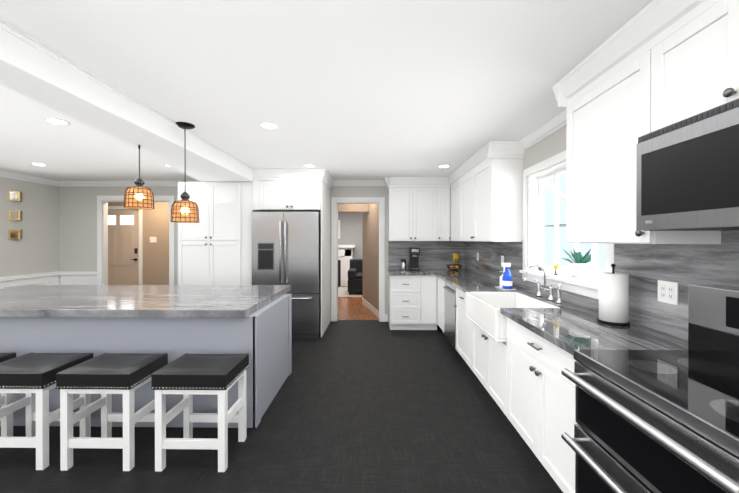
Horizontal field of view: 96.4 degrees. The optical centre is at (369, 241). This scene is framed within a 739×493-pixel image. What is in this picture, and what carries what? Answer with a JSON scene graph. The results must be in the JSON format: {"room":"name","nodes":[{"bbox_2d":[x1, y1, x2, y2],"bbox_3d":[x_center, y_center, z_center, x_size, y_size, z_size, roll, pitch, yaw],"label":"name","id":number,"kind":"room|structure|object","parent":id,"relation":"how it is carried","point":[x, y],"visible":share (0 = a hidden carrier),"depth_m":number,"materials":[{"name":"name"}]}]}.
{"room":"kitchen","nodes":[
{"label":"kitchen","id":0,"kind":"room"},
{"bbox_2d":[0,177,58,276],"bbox_3d":[-5.582,0.188,1.633,0.100,2.440,8.370,0,0,1],"label":"wall","id":1,"kind":"structure","parent":0,"point":[35,250],"depth_m":5.34,"materials":[{"name":"grey paint"}]},
{"bbox_2d":[8,191,21,201],"bbox_3d":[-5.446,-0.693,5.114,0.077,0.150,0.200,0,0,1],"label":"picture frame","id":2,"kind":"object","parent":1,"relation":"attached to","point":[14,195],"visible":1,"depth_m":5.07,"materials":[{"name":"gold metal"}]},
{"bbox_2d":[8,210,21,220],"bbox_3d":[-5.446,-0.398,5.115,0.077,0.150,0.200,0,0,1],"label":"picture frame","id":3,"kind":"object","parent":1,"relation":"attached to","point":[14,214],"visible":1,"depth_m":5.07,"materials":[{"name":"gold metal"}]},
{"bbox_2d":[8,229,22,238],"bbox_3d":[-5.446,-0.103,5.116,0.077,0.150,0.200,0,0,1],"label":"picture frame","id":4,"kind":"object","parent":1,"relation":"attached to","point":[14,234],"visible":1,"depth_m":5.08,"materials":[{"name":"gold metal"}]},
{"bbox_2d":[0,170,59,186],"bbox_3d":[-5.496,-0.989,1.678,0.070,0.084,8.270,0,0,1],"label":"crown molding","id":5,"kind":"structure","parent":1,"relation":"attached to","point":[6,174],"depth_m":5.27,"materials":[{"name":"white wood"}]},
{"bbox_2d":[0,271,96,288],"bbox_3d":[-5.182,0.978,1.679,0.694,0.860,8.268,0,0,1],"label":"trim","id":6,"kind":"structure","parent":1,"relation":"attached to","point":[74,278],"depth_m":5.67,"materials":[{"name":"white"}]},
{"bbox_2d":[108,202,168,284],"bbox_3d":[-4.642,0.171,7.035,4.020,2.440,0.100,0,0,1],"label":"wall","id":7,"kind":"structure","parent":0,"point":[156,255],"depth_m":6.97,"materials":[{"name":"beige paint"}]},
{"bbox_2d":[108,206,142,284],"bbox_3d":[-5.328,0.326,7.004,1.070,2.130,0.083,0,0,1],"label":"front door","id":8,"kind":"structure","parent":7,"relation":"in","point":[125,247],"depth_m":7.00,"materials":[{"name":"white"}]},
{"bbox_2d":[150,237,156,242],"bbox_3d":[-4.563,-0.029,6.973,0.140,0.120,0.016,0,0,1],"label":"switch plate","id":9,"kind":"object","parent":7,"relation":"attached to","point":[153,239],"visible":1,"depth_m":6.97,"materials":[{"name":"white plastic"}]},
{"bbox_2d":[59,181,450,320],"bbox_3d":[-1.905,0.174,5.815,7.330,2.440,0.100,0,0,1],"label":"wall","id":10,"kind":"structure","parent":0,"point":[77,228],"depth_m":5.81,"materials":[{"name":"grey paint"}]},
{"bbox_2d":[59,181,199,185],"bbox_3d":[-4.086,-1.002,5.758,2.590,0.084,0.070,0,0,1],"label":"crown molding","id":11,"kind":"structure","parent":10,"relation":"attached to","point":[61,183],"depth_m":5.75,"materials":[{"name":"white wood"}]},
{"bbox_2d":[97,196,174,284],"bbox_3d":[-4.092,0.299,5.838,1.361,2.190,0.118,0,0,1],"label":"door frame","id":12,"kind":"structure","parent":10,"relation":"attached to","point":[102,272],"depth_m":5.79,"materials":[{"name":"white wood"}]},
{"bbox_2d":[331,197,383,321],"bbox_3d":[-0.200,0.314,6.571,0.898,2.155,1.698,0,0,1],"label":"door frame","id":13,"kind":"structure","parent":10,"relation":"attached to","point":[335,201],"depth_m":5.73,"materials":[{"name":"white wood"}]},
{"bbox_2d":[333,180,385,185],"bbox_3d":[-0.174,-1.002,5.700,0.995,0.084,0.070,0,0,1],"label":"crown molding","id":14,"kind":"structure","parent":10,"relation":"attached to","point":[336,182],"depth_m":5.70,"materials":[{"name":"white wood"}]},
{"bbox_2d":[384,176,450,240],"bbox_3d":[0.794,-0.521,5.529,1.085,1.044,0.383,0,0,1],"label":"upper cabinet","id":15,"kind":"object","parent":10,"relation":"attached to","point":[418,208],"visible":0.96,"depth_m":5.39,"materials":[{"name":"white wood"}]},
{"bbox_2d":[388,241,463,268],"bbox_3d":[0.968,0.229,5.712,1.290,0.499,0.018,0,0,1],"label":"backsplash","id":16,"kind":"structure","parent":10,"relation":"attached to","point":[433,254],"depth_m":5.70,"materials":[{"name":"stone"}]},
{"bbox_2d":[0,286,562,492],"bbox_3d":[-1.727,1.428,4.646,7.720,0.060,14.500,0,0,1],"label":"floor","id":17,"kind":"structure","parent":0,"point":[366,406],"depth_m":2.32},
{"bbox_2d":[0,352,15,436],"bbox_3d":[-2.783,1.099,2.207,0.466,0.614,0.375,0,0,1],"label":"stool","id":18,"kind":"object","parent":17,"relation":"on","point":[6,399],"visible":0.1,"depth_m":2.34,"materials":[{"name":"white wood"}]},
{"bbox_2d":[0,352,92,469],"bbox_3d":[-2.218,1.099,2.199,0.466,0.614,0.375,0,0,1],"label":"stool","id":19,"kind":"object","parent":17,"relation":"on","point":[32,376],"visible":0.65,"depth_m":2.07,"materials":[{"name":"white wood"}]},
{"bbox_2d":[56,353,167,470],"bbox_3d":[-1.678,1.099,2.191,0.466,0.614,0.375,0,0,1],"label":"stool","id":20,"kind":"object","parent":17,"relation":"on","point":[106,376],"visible":0.9,"depth_m":2.04,"materials":[{"name":"white wood"}]},
{"bbox_2d":[0,294,291,427],"bbox_3d":[-2.315,0.984,3.028,2.952,0.840,1.050,0,0,1],"label":"kitchen island","id":21,"kind":"object","parent":17,"relation":"on","point":[262,336],"visible":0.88,"depth_m":2.50,"materials":[{"name":"grey paint"}]},
{"bbox_2d":[0,285,290,317],"bbox_3d":[-2.397,0.533,3.115,2.985,0.060,1.335,0,0,1],"label":"island countertop","id":22,"kind":"structure","parent":21,"relation":"on","point":[170,301],"depth_m":2.81,"materials":[{"name":"stone"}]},
{"bbox_2d":[151,353,248,471],"bbox_3d":[-1.093,1.099,2.182,0.466,0.614,0.375,0,0,1],"label":"stool","id":23,"kind":"object","parent":17,"relation":"on","point":[187,375],"visible":1,"depth_m":2.04,"materials":[{"name":"white wood"}]},
{"bbox_2d":[178,182,241,284],"bbox_3d":[-2.323,0.266,5.269,0.941,2.260,0.999,0,0,1],"label":"pantry","id":24,"kind":"object","parent":17,"relation":"on","point":[210,248],"visible":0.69,"depth_m":4.81,"materials":[{"name":"white wood"}]},
{"bbox_2d":[252,212,320,338],"bbox_3d":[-1.201,0.488,5.136,0.958,1.818,0.978,0,0,1],"label":"fridge","id":25,"kind":"object","parent":17,"relation":"on","point":[286,248],"visible":0.75,"depth_m":4.72,"materials":[{"name":"grey metal"}]},
{"bbox_2d":[242,168,333,336],"bbox_3d":[-1.232,0.177,5.244,1.238,2.439,1.018,0,0,1],"label":"surround","id":26,"kind":"object","parent":17,"relation":"on","point":[286,190],"visible":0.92,"depth_m":4.79,"materials":[{"name":"white wood"}]},
{"bbox_2d":[338,245,354,285],"bbox_3d":[-1.234,0.750,10.271,1.560,1.260,0.428,0,0,1],"label":"fireplace","id":27,"kind":"object","parent":17,"relation":"on","point":[345,254],"visible":0.31,"depth_m":10.13,"materials":[{"name":"white"}]},
{"bbox_2d":[338,287,362,296],"bbox_3d":[-0.902,1.378,9.034,2.600,0.012,1.700,0,0,1],"label":"living room rug","id":28,"kind":"object","parent":17,"relation":"on","point":[343,292],"visible":0.07,"depth_m":8.66,"materials":[{"name":"white carpet"}]},
{"bbox_2d":[348,259,362,294],"bbox_3d":[-0.105,0.938,8.871,0.900,0.866,0.900,0,0,1],"label":"chair","id":29,"kind":"object","parent":28,"relation":"on","point":[355,277],"visible":0.5,"depth_m":8.44,"materials":[{"name":"black leather"}]},
{"bbox_2d":[389,275,437,329],"bbox_3d":[0.695,0.958,5.396,0.739,0.875,0.662,0,0,1],"label":"base cabinet","id":30,"kind":"object","parent":17,"relation":"on","point":[412,302],"visible":0.98,"depth_m":5.10,"materials":[{"name":"white wood"}]},
{"bbox_2d":[387,269,434,274],"bbox_3d":[0.649,0.501,5.393,0.690,0.040,0.666,0,0,1],"label":"countertop","id":31,"kind":"structure","parent":30,"relation":"on","point":[390,271],"depth_m":5.07,"materials":[{"name":"stone"}]},
{"bbox_2d":[401,258,405,269],"bbox_3d":[0.566,0.384,5.499,0.088,0.190,0.088,0,0,1],"label":"glass canister","id":32,"kind":"object","parent":31,"relation":"on","point":[403,263],"visible":1,"depth_m":5.46,"materials":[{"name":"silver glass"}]},
{"bbox_2d":[409,247,419,270],"bbox_3d":[0.746,0.294,5.486,0.150,0.370,0.220,0,0,1],"label":"coffee maker","id":33,"kind":"object","parent":31,"relation":"on","point":[414,253],"visible":1,"depth_m":5.50,"materials":[{"name":"black plastic"}]},
{"bbox_2d":[437,277,444,332],"bbox_3d":[1.342,0.960,4.812,0.604,0.876,0.545,0,0,1],"label":"base cabinet","id":34,"kind":"object","parent":17,"relation":"on","point":[440,283],"depth_m":4.84,"materials":[{"name":"white wood"}]},
{"bbox_2d":[443,281,462,358],"bbox_3d":[1.312,0.963,4.227,0.647,0.873,0.621,0,0,1],"label":"dishwasher","id":35,"kind":"object","parent":17,"relation":"on","point":[449,312],"visible":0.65,"depth_m":4.17,"materials":[{"name":"grey metal"}]},
{"bbox_2d":[454,288,472,370],"bbox_3d":[1.321,0.964,3.562,0.608,0.876,0.705,0,0,1],"label":"base cabinet","id":36,"kind":"object","parent":17,"relation":"on","point":[464,326],"depth_m":3.61,"materials":[{"name":"white wood"}]},
{"bbox_2d":[473,323,508,418],"bbox_3d":[1.311,1.085,2.840,0.608,0.640,0.979,0,0,1],"label":"base cabinet","id":37,"kind":"object","parent":17,"relation":"on","point":[490,357],"depth_m":2.70,"materials":[{"name":"white wood"}]},
{"bbox_2d":[505,317,577,492],"bbox_3d":[1.298,0.969,1.977,0.608,0.876,0.985,0,0,1],"label":"base cabinet","id":38,"kind":"object","parent":17,"relation":"on","point":[527,385],"depth_m":1.89,"materials":[{"name":"white wood"}]},
{"bbox_2d":[435,269,687,354],"bbox_3d":[1.297,0.507,3.598,0.658,0.040,4.236,0,0,1],"label":"countertop","id":39,"kind":"structure","parent":38,"relation":"on","point":[568,327],"depth_m":1.92,"materials":[{"name":"stone"}]},
{"bbox_2d":[446,252,461,269],"bbox_3d":[1.395,0.327,5.447,0.257,0.304,0.257,0,0,1],"label":"fruit bowl","id":40,"kind":"object","parent":39,"relation":"on","point":[455,260],"visible":1,"depth_m":5.40,"materials":[{"name":"food"}]},
{"bbox_2d":[495,271,515,289],"bbox_3d":[1.385,0.397,3.377,0.120,0.176,0.220,0,0,1],"label":"soap dispenser","id":41,"kind":"object","parent":39,"relation":"on","point":[500,283],"visible":0.58,"depth_m":3.41,"materials":[{"name":"white ceramic"}]},
{"bbox_2d":[502,263,512,288],"bbox_3d":[1.380,0.347,3.317,0.102,0.259,0.095,0,0,1],"label":"spray bottle","id":42,"kind":"object","parent":39,"relation":"on","point":[507,281],"visible":1,"depth_m":3.29,"materials":[{"name":"blue plastic"}]},
{"bbox_2d":[465,292,559,341],"bbox_3d":[1.189,0.621,2.840,0.505,0.247,0.820,0,0,1],"label":"farmhouse sink","id":43,"kind":"object","parent":39,"relation":"in","point":[484,314],"visible":0.65,"depth_m":2.87,"materials":[{"name":"white ceramic"}]},
{"bbox_2d":[523,265,562,302],"bbox_3d":[1.426,0.345,2.797,0.214,0.284,0.411,0,0,1],"label":"bridge faucet","id":44,"kind":"object","parent":39,"relation":"on","point":[551,289],"visible":1,"depth_m":2.83,"materials":[{"name":"silver metal"}]},
{"bbox_2d":[597,264,629,325],"bbox_3d":[1.464,0.312,1.985,0.164,0.355,0.164,0,0,1],"label":"paper towel","id":45,"kind":"object","parent":39,"relation":"on","point":[613,298],"visible":1,"depth_m":1.93,"materials":[{"name":"white paper"}]},
{"bbox_2d":[561,285,738,492],"bbox_3d":[1.213,0.802,1.099,0.748,1.215,0.762,0,0,1],"label":"range oven","id":46,"kind":"object","parent":17,"relation":"on","point":[657,421],"visible":1,"depth_m":1.18,"materials":[{"name":"grey metal"}]},
{"bbox_2d":[0,0,651,180],"bbox_3d":[-2.472,-1.072,4.649,8.430,0.060,14.500,0,0,1],"label":"ceiling","id":47,"kind":"structure","parent":0,"point":[359,89],"depth_m":2.06,"materials":[{"name":"white paint"}]},
{"bbox_2d":[30,163,47,165],"bbox_3d":[-4.470,-1.037,4.468,0.170,0.007,0.170,0,0,1],"label":"recessed light","id":48,"kind":"object","parent":47,"relation":"in","point":[40,164],"visible":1,"depth_m":4.46,"materials":[{"name":"white"}]},
{"bbox_2d":[44,117,70,124],"bbox_3d":[-2.693,-1.032,2.852,0.170,0.007,0.170,0,0,1],"label":"recessed light","id":49,"kind":"object","parent":47,"relation":"in","point":[57,121],"visible":1,"depth_m":2.84,"materials":[{"name":"white"}]},
{"bbox_2d":[0,28,252,181],"bbox_3d":[-2.123,-0.941,1.144,0.770,0.177,7.300,0,0,1],"label":"ceiling beam","id":50,"kind":"structure","parent":47,"relation":"attached to","point":[32,72],"depth_m":2.27,"materials":[{"name":"white paint"}]},
{"bbox_2d":[124,145,154,208],"bbox_3d":[-2.057,-0.576,2.954,0.228,0.565,0.228,0,0,1],"label":"pendant light","id":51,"kind":"object","parent":50,"relation":"hanging from","point":[138,195],"visible":1,"depth_m":2.89,"materials":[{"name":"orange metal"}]},
{"bbox_2d":[0,18,253,170],"bbox_3d":[-1.723,-1.014,1.138,0.030,0.031,7.300,0,0,1],"label":"crown molding","id":52,"kind":"structure","parent":47,"relation":"attached to","point":[4,25],"depth_m":2.05,"materials":[{"name":"white wood"}]},
{"bbox_2d":[170,122,198,222],"bbox_3d":[-1.645,-0.602,2.948,0.228,0.868,0.228,0,0,1],"label":"pendant light","id":53,"kind":"object","parent":47,"relation":"hanging from","point":[184,210],"visible":1,"depth_m":2.89,"materials":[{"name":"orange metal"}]},
{"bbox_2d":[259,122,278,128],"bbox_3d":[-0.899,-1.032,2.956,0.170,0.007,0.170,0,0,1],"label":"recessed light","id":54,"kind":"object","parent":47,"relation":"in","point":[269,125],"visible":1,"depth_m":2.94,"materials":[{"name":"white"}]},
{"bbox_2d":[338,204,358,258],"bbox_3d":[-0.464,0.171,6.874,0.580,2.440,0.100,0,0,1],"label":"wall","id":55,"kind":"structure","parent":0,"point":[348,214],"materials":[{"name":"beige paint"}]},
{"bbox_2d":[338,220,339,238],"bbox_3d":[-1.331,-0.370,10.466,0.800,0.600,0.033,0,0,1],"label":"framed picture","id":56,"kind":"object","parent":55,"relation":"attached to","point":[338,229],"visible":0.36,"depth_m":10.45,"materials":[{"name":"white"}]},
{"bbox_2d":[359,204,378,310],"bbox_3d":[0.077,0.172,6.626,0.489,2.440,1.580,0,0,1],"label":"wall","id":57,"kind":"structure","parent":0,"point":[359,226],"depth_m":6.66,"materials":[{"name":"beige paint"}]},
{"bbox_2d":[524,126,565,174],"bbox_3d":[1.647,0.188,1.527,0.100,2.440,8.370,0,0,1],"label":"wall","id":58,"kind":"structure","parent":0,"point":[551,145],"depth_m":3.02,"materials":[{"name":"grey paint"}]},
{"bbox_2d":[448,169,459,240],"bbox_3d":[1.480,-0.520,5.030,0.335,1.044,0.691,0,0,1],"label":"upper cabinet","id":59,"kind":"object","parent":58,"relation":"attached to","point":[454,180],"depth_m":5.08,"materials":[{"name":"white wood"}]},
{"bbox_2d":[460,157,471,240],"bbox_3d":[1.471,-0.518,4.429,0.335,1.044,0.750,0,0,1],"label":"upper cabinet","id":60,"kind":"object","parent":58,"relation":"attached to","point":[466,169],"depth_m":4.47,"materials":[{"name":"white wood"}]},
{"bbox_2d":[472,141,523,241],"bbox_3d":[1.462,-0.516,3.828,0.335,1.044,0.690,0,0,1],"label":"upper cabinet","id":61,"kind":"object","parent":58,"relation":"attached to","point":[486,197],"depth_m":3.48,"materials":[{"name":"white wood"}]},
{"bbox_2d":[520,110,565,149],"bbox_3d":[1.582,-0.993,2.819,0.070,0.084,1.400,0,0,1],"label":"crown molding","id":62,"kind":"structure","parent":58,"relation":"attached to","point":[552,126],"depth_m":2.96,"materials":[{"name":"white wood"}]},
{"bbox_2d":[519,150,613,299],"bbox_3d":[1.851,-0.168,2.803,0.570,1.145,1.340,0,0,1],"label":"garden window","id":63,"kind":"structure","parent":58,"relation":"in","point":[534,183],"depth_m":3.20,"materials":[{"name":"white wood"}]},
{"bbox_2d":[553,264,558,274],"bbox_3d":[1.669,0.252,2.959,0.038,0.096,0.062,0,0,1],"label":"bird figurine","id":64,"kind":"object","parent":63,"relation":"on","point":[555,267],"visible":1,"depth_m":2.95,"materials":[{"name":"yellow glass"}]},
{"bbox_2d":[562,248,599,277],"bbox_3d":[1.785,0.179,2.812,0.260,0.247,0.268,0,0,1],"label":"potted plant","id":65,"kind":"object","parent":63,"relation":"on","point":[580,266],"visible":0.96,"depth_m":2.74,"materials":[{"name":"white"}]},
{"bbox_2d":[464,230,738,339],"bbox_3d":[1.601,0.220,2.527,0.018,0.539,6.368,0,0,1],"label":"backsplash","id":66,"kind":"structure","parent":58,"relation":"attached to","point":[646,267],"depth_m":1.84,"materials":[{"name":"stone"}]},
{"bbox_2d":[658,280,677,304],"bbox_3d":[1.576,0.271,1.748,0.008,0.115,0.118,0,0,1],"label":"electrical outlet","id":67,"kind":"object","parent":66,"relation":"attached to","point":[667,291],"visible":1,"depth_m":1.74,"materials":[{"name":"white plastic"}]},
{"bbox_2d":[561,8,720,243],"bbox_3d":[1.433,-0.510,1.808,0.335,1.044,0.650,0,0,1],"label":"upper cabinet","id":68,"kind":"object","parent":58,"relation":"attached to","point":[605,98],"depth_m":1.74,"materials":[{"name":"white wood"}]},
{"bbox_2d":[649,0,738,132],"bbox_3d":[1.422,-0.747,1.096,0.335,0.564,0.768,0,0,1],"label":"upper cabinet","id":69,"kind":"object","parent":58,"relation":"attached to","point":[652,66],"depth_m":1.30,"materials":[{"name":"white wood"}]},
{"bbox_2d":[636,98,738,230],"bbox_3d":[1.363,-0.254,1.097,0.448,0.417,0.760,0,0,1],"label":"microwave","id":70,"kind":"object","parent":69,"relation":"attached to","point":[687,174],"visible":1,"depth_m":1.22,"materials":[{"name":"grey metal"}]}
]}

